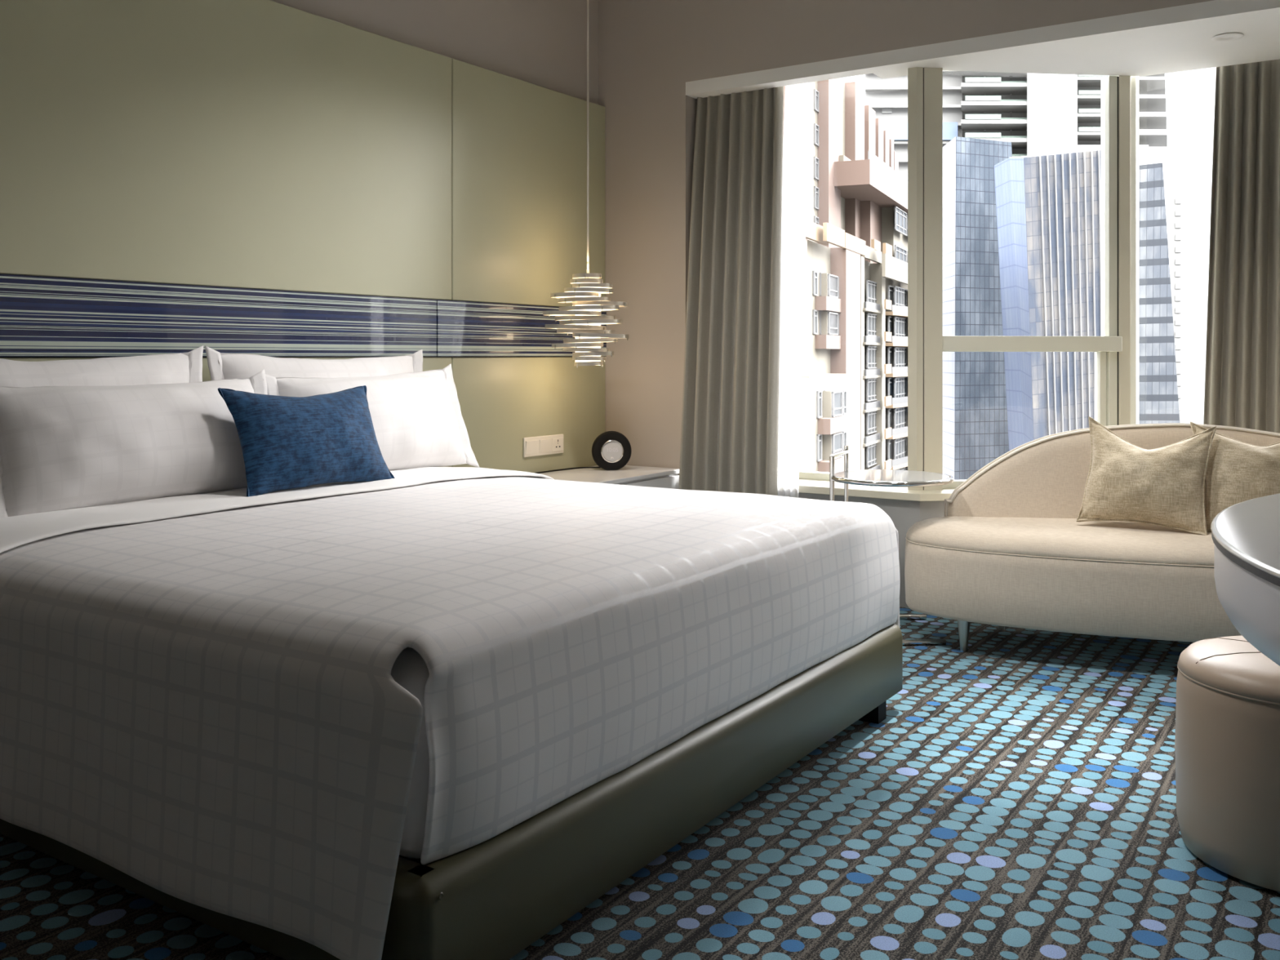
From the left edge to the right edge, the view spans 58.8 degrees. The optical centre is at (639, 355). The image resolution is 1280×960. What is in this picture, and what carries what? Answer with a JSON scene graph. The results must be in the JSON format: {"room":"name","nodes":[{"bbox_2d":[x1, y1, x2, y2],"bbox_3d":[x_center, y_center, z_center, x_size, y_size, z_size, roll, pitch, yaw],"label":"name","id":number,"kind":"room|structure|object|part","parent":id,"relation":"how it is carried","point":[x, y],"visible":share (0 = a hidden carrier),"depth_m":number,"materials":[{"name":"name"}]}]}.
{"room":"hotel room","nodes":[
{"label":"hotel room","id":0,"kind":"room"},
{"bbox_2d":[270,0,598,104],"bbox_3d":[-1.741,-0.350,3.364,0.120,2.800,6.000,0,0,33],"label":"wall","id":1,"kind":"structure","parent":0,"point":[543,43],"depth_m":4.96,"materials":[{"name":"beige paint"}]},
{"bbox_2d":[0,0,606,472],"bbox_3d":[-1.133,-0.085,4.129,0.049,2.270,3.447,0,0,33],"label":"headboard","id":2,"kind":"object","parent":1,"relation":"attached to","point":[268,178],"visible":0.63,"depth_m":3.95,"materials":[{"name":"green leather"}]},
{"bbox_3d":[-1.459,-0.111,3.633,0.047,0.228,2.260,0,0,33],"label":"striped glass","id":3,"kind":"part","parent":2,"relation":"part of","materials":[{"name":"blue glass"}]},
{"bbox_3d":[-1.435,0.527,3.675,0.043,1.045,2.356,0,0,33],"label":"panel","id":4,"kind":"part","parent":2,"relation":"part of","materials":[{"name":"white fabric"}]},
{"bbox_3d":[-1.435,-0.724,3.675,0.043,0.993,2.356,0,0,33],"label":"panel","id":5,"kind":"part","parent":2,"relation":"part of","materials":[{"name":"green leather"}]},
{"bbox_3d":[-0.508,-0.111,5.074,0.047,0.228,1.180,0,0,33],"label":"striped glass","id":6,"kind":"part","parent":2,"relation":"part of","materials":[{"name":"blue glass"}]},
{"bbox_3d":[-0.486,0.527,5.116,0.043,1.045,1.087,0,0,33],"label":"panel","id":7,"kind":"part","parent":2,"relation":"part of","materials":[{"name":"green leather"}]},
{"bbox_3d":[-0.486,-0.724,5.116,0.043,0.993,1.087,0,0,33],"label":"panel","id":8,"kind":"part","parent":2,"relation":"part of","materials":[{"name":"green leather"}]},
{"bbox_2d":[523,434,563,457],"bbox_3d":[-0.441,0.405,5.129,0.015,0.088,0.285,0,0,33],"label":"socket plate","id":9,"kind":"object","parent":2,"relation":"attached to","point":[548,444],"visible":1,"depth_m":5.12,"materials":[{"name":"beige plastic"}]},
{"bbox_2d":[525,440,537,454],"bbox_3d":[-0.483,0.408,5.061,0.010,0.060,0.082,0,0,33],"label":"switch","id":10,"kind":"object","parent":9,"relation":"attached to","point":[531,446],"depth_m":5.06,"materials":[{"name":"beige plastic"}]},
{"bbox_2d":[538,439,551,453],"bbox_3d":[-0.430,0.408,5.141,0.010,0.060,0.082,0,0,33],"label":"switch","id":11,"kind":"object","parent":9,"relation":"attached to","point":[544,445],"depth_m":5.14,"materials":[{"name":"beige plastic"}]},
{"bbox_2d":[551,437,563,451],"bbox_3d":[-0.379,0.408,5.222,0.005,0.060,0.082,0,0,33],"label":"socket","id":12,"kind":"object","parent":9,"relation":"attached to","point":[557,442],"depth_m":5.22,"materials":[{"name":"beige plastic"}]},
{"bbox_2d":[0,606,1279,959],"bbox_3d":[0.190,1.090,2.600,4.145,0.080,6.850,0,0,33],"label":"floor","id":13,"kind":"structure","parent":0,"point":[1015,797],"depth_m":2.35,"materials":[{"name":"carpet"}]},
{"bbox_2d":[0,497,902,959],"bbox_3d":[-0.603,0.762,3.062,2.002,0.575,2.008,0,0,33],"label":"bed","id":14,"kind":"object","parent":13,"relation":"on","point":[492,899],"visible":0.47,"depth_m":2.05,"materials":[{"name":"green leather"}]},
{"bbox_2d":[0,345,203,387],"bbox_3d":[-1.616,0.204,3.156,0.180,0.473,0.963,0,0,33],"label":"pillow","id":15,"kind":"object","parent":14,"relation":"on","point":[180,367],"visible":0.23,"depth_m":3.24,"materials":[{"name":"white fabric"}]},
{"bbox_3d":[-0.625,0.637,3.076,1.940,0.325,1.908,0,0,33],"label":"mattress","id":16,"kind":"part","parent":14,"relation":"part of","materials":[{"name":"white fabric"}]},
{"bbox_2d":[204,345,422,380],"bbox_3d":[-1.083,0.205,3.961,0.178,0.474,0.964,0,0,33],"label":"pillow","id":17,"kind":"object","parent":14,"relation":"on","point":[221,366],"visible":0.19,"depth_m":3.84,"materials":[{"name":"white fabric"}]},
{"bbox_2d":[0,475,899,959],"bbox_3d":[-0.359,0.693,2.894,1.413,0.573,2.075,0,0,33],"label":"duvet","id":18,"kind":"object","parent":14,"relation":"on","point":[208,709],"visible":1,"depth_m":2.09,"materials":[{"name":"white fabric"}]},
{"bbox_2d":[0,466,553,553],"bbox_3d":[-1.034,0.568,3.346,0.551,0.361,2.043,0,0,33],"label":"sheet","id":19,"kind":"object","parent":18,"relation":"on","point":[15,531],"visible":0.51,"depth_m":3.00,"materials":[{"name":"white fabric"}]},
{"bbox_2d":[0,369,267,518],"bbox_3d":[-1.387,0.243,3.171,0.259,0.403,0.934,0,0,33],"label":"pillow","id":20,"kind":"object","parent":19,"relation":"on","point":[62,447],"visible":0.77,"depth_m":3.00,"materials":[{"name":"white fabric"}]},
{"bbox_2d":[217,385,394,497],"bbox_3d":[-0.990,0.245,3.425,0.183,0.309,0.558,0,0,33],"label":"cushion","id":21,"kind":"object","parent":19,"relation":"on","point":[286,442],"visible":1,"depth_m":3.33,"materials":[{"name":"blue fabric"}]},
{"bbox_2d":[262,363,479,470],"bbox_3d":[-0.905,0.237,3.923,0.256,0.416,0.900,0,0,33],"label":"pillow","id":22,"kind":"object","parent":19,"relation":"on","point":[418,421],"visible":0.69,"depth_m":3.92,"materials":[{"name":"white fabric"}]},
{"bbox_3d":[0.671,1.015,3.280,0.060,0.070,0.060,0,0,33],"label":"leg","id":23,"kind":"part","parent":14,"relation":"part of","materials":[{"name":"black plastic"}]},
{"bbox_2d":[539,465,679,488],"bbox_3d":[-0.292,0.789,4.958,0.433,0.522,1.125,0,0,33],"label":"nightstand","id":24,"kind":"object","parent":13,"relation":"on","point":[640,476],"visible":0.04,"depth_m":5.12,"materials":[{"name":"white paint"}]},
{"bbox_2d":[534,431,631,473],"bbox_3d":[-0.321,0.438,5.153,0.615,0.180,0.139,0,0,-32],"label":"clock radio","id":25,"kind":"object","parent":24,"relation":"on","point":[611,450],"visible":0.97,"depth_m":5.23,"materials":[{"name":"black plastic"}]},
{"bbox_3d":[-0.389,0.519,5.123,0.486,0.014,0.082,0,0,-41],"label":"power cord","id":26,"kind":"part","parent":25,"relation":"part of","materials":[{"name":"black plastic"}]},
{"bbox_3d":[0.030,0.768,5.078,0.018,0.424,0.550,0,0,33],"label":"drawer","id":27,"kind":"part","parent":24,"relation":"part of","materials":[{"name":"white paint"}]},
{"bbox_2d":[798,492,944,608],"bbox_3d":[1.793,0.825,4.887,3.257,0.450,0.749,0,0,18],"label":"wall ledge","id":28,"kind":"object","parent":13,"relation":"on","point":[904,514],"visible":0.05,"depth_m":4.75,"materials":[{"name":"grey paint"}]},
{"bbox_2d":[798,478,955,501],"bbox_3d":[1.785,0.584,4.876,3.262,0.032,0.773,0,0,18],"label":"windowsill","id":29,"kind":"object","parent":28,"relation":"on","point":[805,486],"visible":0.26,"depth_m":4.82,"materials":[{"name":"beige stone"}]},
{"bbox_2d":[829,445,954,645],"bbox_3d":[0.955,0.704,4.320,0.463,0.691,0.463,0,0,8],"label":"side table","id":30,"kind":"object","parent":13,"relation":"on","point":[874,477],"visible":0.7,"depth_m":4.27,"materials":[{"name":"clear glass"}]},
{"bbox_3d":[0.730,0.710,4.312,0.019,0.656,0.019,0,0,33],"label":"post","id":31,"kind":"part","parent":30,"relation":"part of","materials":[{"name":"silver metal"}]},
{"bbox_3d":[0.782,0.382,4.429,0.019,0.020,0.256,0,0,24],"label":"handle","id":32,"kind":"part","parent":30,"relation":"part of","materials":[{"name":"silver metal"}]},
{"bbox_3d":[0.821,0.698,4.519,0.017,0.680,0.017,0,0,33],"label":"post","id":33,"kind":"part","parent":30,"relation":"part of","materials":[{"name":"silver metal"}]},
{"bbox_3d":[0.956,0.458,4.320,0.432,0.008,0.432,0,0,33],"label":"glass","id":34,"kind":"part","parent":30,"relation":"part of","materials":[{"name":"grey"}]},
{"bbox_2d":[904,422,1279,651],"bbox_3d":[1.867,0.651,4.022,1.807,0.798,0.724,0,0,18],"label":"sofa","id":35,"kind":"object","parent":13,"relation":"on","point":[1009,548],"visible":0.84,"depth_m":3.90,"materials":[{"name":"beige fabric"}]},
{"bbox_3d":[1.152,0.988,4.040,0.044,0.125,0.044,0,0,33],"label":"leg","id":36,"kind":"part","parent":35,"relation":"part of","materials":[{"name":"silver metal"}]},
{"bbox_3d":[1.387,0.988,4.356,0.044,0.125,0.044,0,0,33],"label":"leg","id":37,"kind":"part","parent":35,"relation":"part of","materials":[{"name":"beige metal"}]},
{"bbox_3d":[1.866,0.643,4.021,1.796,0.076,0.708,0,0,16],"label":"seat","id":38,"kind":"part","parent":35,"relation":"part of","materials":[{"name":"beige fabric"}]},
{"bbox_3d":[1.957,0.588,4.119,1.635,0.665,0.361,0,0,25],"label":"backrest","id":39,"kind":"part","parent":35,"relation":"part of","materials":[{"name":"beige fabric"}]},
{"bbox_2d":[1075,416,1216,535],"bbox_3d":[1.780,0.417,4.002,0.434,0.392,0.198,0,0,33],"label":"cushion","id":40,"kind":"object","parent":35,"relation":"on","point":[1126,482],"visible":1,"depth_m":3.94,"materials":[{"name":"beige fabric"}]},
{"bbox_2d":[1189,421,1279,532],"bbox_3d":[2.163,0.419,3.924,0.458,0.395,0.173,0,0,10],"label":"cushion","id":41,"kind":"object","parent":35,"relation":"on","point":[1237,471],"visible":0.67,"depth_m":3.90,"materials":[{"name":"beige fabric"}]},
{"bbox_2d":[1174,635,1279,892],"bbox_3d":[1.372,0.832,2.375,0.458,0.428,0.458,0,0,33],"label":"stool","id":42,"kind":"object","parent":13,"relation":"on","point":[1227,741],"visible":0.9,"depth_m":2.27,"materials":[{"name":"beige leather"}]},
{"bbox_3d":[1.372,0.647,2.375,0.448,0.057,0.448,0,0,33],"label":"seat","id":43,"kind":"part","parent":42,"relation":"part of","materials":[{"name":"beige leather"}]},
{"bbox_2d":[1210,493,1279,666],"bbox_3d":[1.543,0.675,1.881,1.056,0.749,2.411,0,0,33],"label":"desk","id":44,"kind":"object","parent":13,"relation":"on","point":[1246,535],"visible":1,"depth_m":1.77,"materials":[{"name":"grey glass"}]},
{"bbox_2d":[598,0,1279,475],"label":"wall","id":45,"kind":"structure","parent":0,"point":[649,50],"depth_m":5.20,"materials":[{"name":"beige paint"}]},
{"bbox_2d":[679,86,783,495],"bbox_3d":[0.429,-0.125,5.186,0.513,2.320,0.254,0,0,33],"label":"curtain","id":46,"kind":"object","parent":45,"relation":"hanging from","point":[730,410],"visible":0.77,"depth_m":5.18,"materials":[{"name":"beige fabric"}]},
{"bbox_2d":[799,66,942,490],"bbox_3d":[0.812,-0.426,5.157,1.167,1.988,0.215,0,0,33],"label":"window","id":47,"kind":"structure","parent":45,"relation":"attached to","point":[925,85],"depth_m":4.80,"materials":[{"name":"beige metal"}]},
{"bbox_2d":[777,82,810,497],"bbox_3d":[0.681,-0.125,5.082,0.156,2.320,0.258,0,0,28],"label":"sheer curtain","id":48,"kind":"object","parent":47,"relation":"hanging from","point":[797,100],"visible":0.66,"depth_m":5.08,"materials":[{"name":"white fabric"}]},
{"bbox_3d":[0.795,-0.426,5.261,1.025,1.988,0.060,0,0,33],"label":"frame","id":49,"kind":"part","parent":47,"relation":"part of","materials":[{"name":"beige"}]},
{"bbox_2d":[942,75,1122,488],"bbox_3d":[1.675,-0.336,4.916,0.814,1.808,0.112,0,0,-6],"label":"window","id":50,"kind":"structure","parent":45,"relation":"attached to","point":[1105,347],"depth_m":4.94,"materials":[{"name":"beige metal"}]},
{"bbox_3d":[1.650,0.275,4.934,0.769,0.586,0.050,0,0,-6],"label":"sash","id":51,"kind":"part","parent":50,"relation":"part of","materials":[{"name":"clear glass"}]},
{"bbox_3d":[2.057,-0.326,4.978,0.040,1.788,0.072,0,0,-6],"label":"frame","id":52,"kind":"part","parent":50,"relation":"part of","materials":[{"name":"beige metal"}]},
{"bbox_2d":[1117,75,1138,425],"bbox_3d":[2.697,-0.426,4.696,1.387,1.988,0.270,0,0,33],"label":"window","id":53,"kind":"structure","parent":45,"relation":"attached to","point":[1127,86],"depth_m":4.94,"materials":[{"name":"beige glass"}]},
{"bbox_3d":[2.106,-0.326,4.979,0.052,1.788,0.080,0,0,-6],"label":"corner post","id":54,"kind":"part","parent":53,"relation":"part of","materials":[{"name":"beige metal"}]},
{"bbox_3d":[2.718,-0.426,4.722,1.380,1.988,0.204,0,0,33],"label":"frame","id":55,"kind":"part","parent":53,"relation":"part of","materials":[{"name":"beige metal"}]},
{"bbox_2d":[1185,66,1216,424],"bbox_3d":[2.448,-0.362,4.894,0.185,1.845,0.023,0,0,33],"label":"sheer curtain","id":56,"kind":"object","parent":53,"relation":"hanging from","point":[1202,82],"visible":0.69,"depth_m":4.91,"materials":[{"name":"white fabric"}]},
{"bbox_2d":[1210,32,1244,41],"bbox_3d":[2.242,-1.226,4.335,0.112,0.027,0.112,0,0,33],"label":"recessed light","id":57,"kind":"object","parent":45,"relation":"attached to","point":[1237,35],"visible":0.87,"depth_m":4.33,"materials":[{"name":"white paint"}]},
{"bbox_2d":[1203,58,1279,433],"bbox_3d":[2.670,-0.362,4.681,0.644,1.845,0.099,0,0,33],"label":"curtain","id":58,"kind":"object","parent":45,"relation":"hanging from","point":[1242,371],"visible":0.83,"depth_m":4.77,"materials":[{"name":"beige fabric"}]},
{"bbox_3d":[-0.099,-1.800,2.161,4.145,0.100,5.800,0,0,33],"label":"ceiling","id":59,"kind":"structure","parent":0,"visible":0},
{"bbox_2d":[542,0,628,368],"bbox_3d":[-0.239,-0.848,5.004,0.376,1.802,0.256,0,0,-3],"label":"pendant lamp","id":60,"kind":"object","parent":59,"relation":"hanging from","point":[584,319],"visible":1,"depth_m":4.94,"materials":[{"name":"silver metal"}]},
{"bbox_2d":[575,282,600,365],"bbox_3d":[-0.229,-0.146,5.002,0.112,0.377,0.112,0,0,33],"label":"diffuser","id":61,"kind":"object","parent":60,"relation":"attached to","point":[588,354],"depth_m":4.94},
{"bbox_3d":[-0.229,-1.032,5.002,0.012,1.386,0.012,0,0,33],"label":"cord","id":62,"kind":"part","parent":60,"relation":"part of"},
{"label":"outside","id":63,"kind":"structure","parent":0,"visible":0},
{"bbox_3d":[69.635,59.550,160.109,180.000,1.000,316.000,0,0,33],"label":"ground","id":64,"kind":"structure","parent":63,"visible":0},
{"bbox_2d":[782,77,907,472],"bbox_3d":[18.251,15.550,115.750,31.963,87.000,77.732,0,0,33],"label":"apartment building","id":65,"kind":"structure","parent":64,"relation":"on","point":[854,393],"depth_m":101.53,"materials":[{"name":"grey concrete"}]},
{"bbox_3d":[13.735,-5.700,89.290,0.050,1.860,1.121,0,0,23],"label":"pane","id":66,"kind":"part","parent":65,"relation":"part of","materials":[{"name":"grey glass"}]},
{"bbox_3d":[13.735,-2.660,89.290,0.050,1.860,1.121,0,0,23],"label":"pane","id":67,"kind":"part","parent":65,"relation":"part of","materials":[{"name":"grey glass"}]},
{"bbox_3d":[15.505,-22.450,99.989,0.050,1.760,1.267,0,0,23],"label":"pane","id":68,"kind":"part","parent":65,"relation":"part of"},
{"bbox_3d":[15.505,-19.450,99.989,0.050,1.760,1.267,0,0,23],"label":"pane","id":69,"kind":"part","parent":65,"relation":"part of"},
{"bbox_3d":[15.505,-16.500,99.989,0.050,1.860,1.267,0,0,23],"label":"pane","id":70,"kind":"part","parent":65,"relation":"part of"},
{"bbox_3d":[15.505,-13.900,99.989,0.050,1.860,1.267,0,0,23],"label":"pane","id":71,"kind":"part","parent":65,"relation":"part of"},
{"bbox_3d":[12.607,3.420,80.085,0.050,1.860,1.015,0,0,23],"label":"pane","id":72,"kind":"part","parent":65,"relation":"part of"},
{"bbox_3d":[12.607,6.460,80.085,0.050,1.860,1.015,0,0,23],"label":"pane","id":73,"kind":"part","parent":65,"relation":"part of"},
{"bbox_3d":[15.627,-5.650,92.171,0.050,1.760,3.094,0,0,23],"label":"pane","id":74,"kind":"part","parent":65,"relation":"part of","materials":[{"name":"grey glass"}]},
{"bbox_3d":[15.627,-2.610,92.171,0.050,1.760,3.094,0,0,23],"label":"pane","id":75,"kind":"part","parent":65,"relation":"part of","materials":[{"name":"grey glass"}]},
{"bbox_3d":[14.275,3.470,82.444,0.050,1.760,2.802,0,0,23],"label":"pane","id":76,"kind":"part","parent":65,"relation":"part of","materials":[{"name":"grey glass"}]},
{"bbox_3d":[14.275,6.510,82.444,0.050,1.760,2.802,0,0,23],"label":"pane","id":77,"kind":"part","parent":65,"relation":"part of","materials":[{"name":"grey glass"}]},
{"bbox_3d":[22.136,-5.950,107.562,0.050,2.060,6.334,0,0,23],"label":"pane","id":78,"kind":"part","parent":65,"relation":"part of","materials":[{"name":"grey glass"}]},
{"bbox_3d":[22.136,-2.910,107.562,0.050,2.060,6.334,0,0,23],"label":"pane","id":79,"kind":"part","parent":65,"relation":"part of","materials":[{"name":"grey glass"}]},
{"bbox_3d":[22.136,0.130,107.562,0.050,2.060,6.334,0,0,23],"label":"pane","id":80,"kind":"part","parent":65,"relation":"part of","materials":[{"name":"grey glass"}]},
{"bbox_3d":[22.136,3.170,107.562,0.050,2.060,6.334,0,0,23],"label":"pane","id":81,"kind":"part","parent":65,"relation":"part of","materials":[{"name":"grey glass"}]},
{"bbox_3d":[22.136,6.210,107.562,0.050,2.060,6.334,0,0,23],"label":"pane","id":82,"kind":"part","parent":65,"relation":"part of","materials":[{"name":"grey glass"}]},
{"bbox_3d":[22.136,9.250,107.562,0.050,2.060,6.334,0,0,23],"label":"pane","id":83,"kind":"part","parent":65,"relation":"part of","materials":[{"name":"grey glass"}]},
{"bbox_3d":[21.446,-4.570,104.691,0.150,0.600,6.205,0,0,23],"label":"railing","id":84,"kind":"part","parent":65,"relation":"part of","materials":[{"name":"white concrete"}]},
{"bbox_3d":[21.446,-1.530,104.691,0.150,0.600,6.205,0,0,23],"label":"railing","id":85,"kind":"part","parent":65,"relation":"part of","materials":[{"name":"white concrete"}]},
{"bbox_3d":[21.446,1.510,104.691,0.150,0.600,6.205,0,0,23],"label":"railing","id":86,"kind":"part","parent":65,"relation":"part of","materials":[{"name":"white concrete"}]},
{"bbox_3d":[21.446,4.550,104.691,0.150,0.600,6.205,0,0,23],"label":"railing","id":87,"kind":"part","parent":65,"relation":"part of","materials":[{"name":"white concrete"}]},
{"bbox_3d":[21.446,7.590,104.691,0.150,0.600,6.205,0,0,23],"label":"railing","id":88,"kind":"part","parent":65,"relation":"part of","materials":[{"name":"white concrete"}]},
{"bbox_3d":[21.446,10.630,104.691,0.150,0.600,6.205,0,0,23],"label":"railing","id":89,"kind":"part","parent":65,"relation":"part of","materials":[{"name":"white concrete"}]},
{"bbox_3d":[26.241,-17.850,114.703,0.150,0.800,29.709,0,0,23],"label":"railing","id":90,"kind":"part","parent":65,"relation":"part of","materials":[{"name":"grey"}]},
{"bbox_3d":[24.966,-5.800,113.130,0.050,2.260,2.652,0,0,23],"label":"pane","id":91,"kind":"part","parent":65,"relation":"part of","materials":[{"name":"glass"}]},
{"bbox_3d":[24.966,-2.760,113.130,0.050,2.260,2.652,0,0,23],"label":"pane","id":92,"kind":"part","parent":65,"relation":"part of","materials":[{"name":"glass"}]},
{"bbox_3d":[24.966,0.280,113.130,0.050,2.260,2.652,0,0,23],"label":"pane","id":93,"kind":"part","parent":65,"relation":"part of","materials":[{"name":"glass"}]},
{"bbox_3d":[24.966,3.320,113.130,0.050,2.260,2.652,0,0,23],"label":"pane","id":94,"kind":"part","parent":65,"relation":"part of","materials":[{"name":"glass"}]},
{"bbox_3d":[24.966,6.360,113.130,0.050,2.260,2.652,0,0,23],"label":"pane","id":95,"kind":"part","parent":65,"relation":"part of","materials":[{"name":"glass"}]},
{"bbox_3d":[24.966,9.400,113.130,0.050,2.260,2.652,0,0,23],"label":"pane","id":96,"kind":"part","parent":65,"relation":"part of","materials":[{"name":"glass"}]},
{"bbox_3d":[29.812,-4.675,121.316,0.949,0.650,22.762,0,0,25],"label":"railing","id":97,"kind":"part","parent":65,"relation":"part of","materials":[{"name":"white concrete"}]},
{"bbox_3d":[29.812,-1.635,121.316,0.949,0.650,22.762,0,0,25],"label":"railing","id":98,"kind":"part","parent":65,"relation":"part of","materials":[{"name":"white concrete"}]},
{"bbox_3d":[29.812,1.405,121.316,0.949,0.650,22.762,0,0,25],"label":"railing","id":99,"kind":"part","parent":65,"relation":"part of","materials":[{"name":"white concrete"}]},
{"bbox_3d":[29.812,4.445,121.316,0.949,0.650,22.762,0,0,25],"label":"railing","id":100,"kind":"part","parent":65,"relation":"part of","materials":[{"name":"white concrete"}]},
{"bbox_3d":[29.812,7.485,121.316,0.949,0.650,22.762,0,0,25],"label":"railing","id":101,"kind":"part","parent":65,"relation":"part of","materials":[{"name":"white concrete"}]},
{"bbox_3d":[29.812,10.525,121.316,0.949,0.650,22.762,0,0,25],"label":"railing","id":102,"kind":"part","parent":65,"relation":"part of","materials":[{"name":"white concrete"}]},
{"bbox_3d":[26.839,-9.900,116.980,0.050,2.460,6.095,0,0,23],"label":"pane","id":103,"kind":"part","parent":65,"relation":"part of","materials":[{"name":"grey glass"}]},
{"bbox_3d":[26.839,-13.850,116.980,0.050,2.360,6.095,0,0,23],"label":"pane","id":104,"kind":"part","parent":65,"relation":"part of","materials":[{"name":"grey glass"}]},
{"bbox_3d":[26.867,-5.800,116.538,0.050,2.260,8.044,0,0,23],"label":"pane","id":105,"kind":"part","parent":65,"relation":"part of","materials":[{"name":"grey glass"}]},
{"bbox_3d":[26.867,-2.760,116.538,0.050,2.260,8.044,0,0,23],"label":"pane","id":106,"kind":"part","parent":65,"relation":"part of","materials":[{"name":"grey glass"}]},
{"bbox_3d":[26.867,0.280,116.538,0.050,2.260,8.044,0,0,23],"label":"pane","id":107,"kind":"part","parent":65,"relation":"part of","materials":[{"name":"grey glass"}]},
{"bbox_3d":[26.867,3.320,116.538,0.050,2.260,8.044,0,0,23],"label":"pane","id":108,"kind":"part","parent":65,"relation":"part of","materials":[{"name":"grey glass"}]},
{"bbox_3d":[26.867,6.360,116.538,0.050,2.260,8.044,0,0,23],"label":"pane","id":109,"kind":"part","parent":65,"relation":"part of","materials":[{"name":"grey glass"}]},
{"bbox_3d":[26.867,9.400,116.538,0.050,2.260,8.044,0,0,23],"label":"pane","id":110,"kind":"part","parent":65,"relation":"part of","materials":[{"name":"grey glass"}]},
{"bbox_2d":[902,136,1012,479],"bbox_3d":[45.212,15.037,164.782,26.020,88.026,28.906,0,0,33],"label":"office tower","id":111,"kind":"structure","parent":64,"relation":"on","point":[975,427],"depth_m":151.70,"materials":[{"name":"glass"}]},
{"bbox_2d":[865,71,1167,176],"bbox_3d":[75.661,-1.474,231.135,56.649,121.048,48.938,0,0,33],"label":"building","id":112,"kind":"structure","parent":64,"relation":"on","point":[1039,113],"depth_m":221.11,"materials":[{"name":"concrete"}]},
{"bbox_2d":[994,149,1101,451],"bbox_3d":[51.383,16.864,139.861,16.545,84.371,16.489,0,0,33],"label":"office tower","id":113,"kind":"structure","parent":64,"relation":"on","point":[1048,206],"depth_m":135.69,"materials":[{"name":"glass"}]},
{"bbox_2d":[1138,162,1179,423],"bbox_3d":[80.455,14.374,191.522,27.333,89.352,22.547,0,0,33],"label":"office tower","id":114,"kind":"structure","parent":64,"relation":"on","point":[1158,401],"depth_m":178.84,"materials":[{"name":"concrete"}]},
{"bbox_2d":[1169,183,1189,422],"bbox_3d":[128.774,9.846,270.108,7.640,98.408,24.981,0,0,33],"label":"building","id":115,"kind":"structure","parent":64,"relation":"on","point":[1179,193],"depth_m":260.02,"materials":[{"name":"concrete"}]}
]}

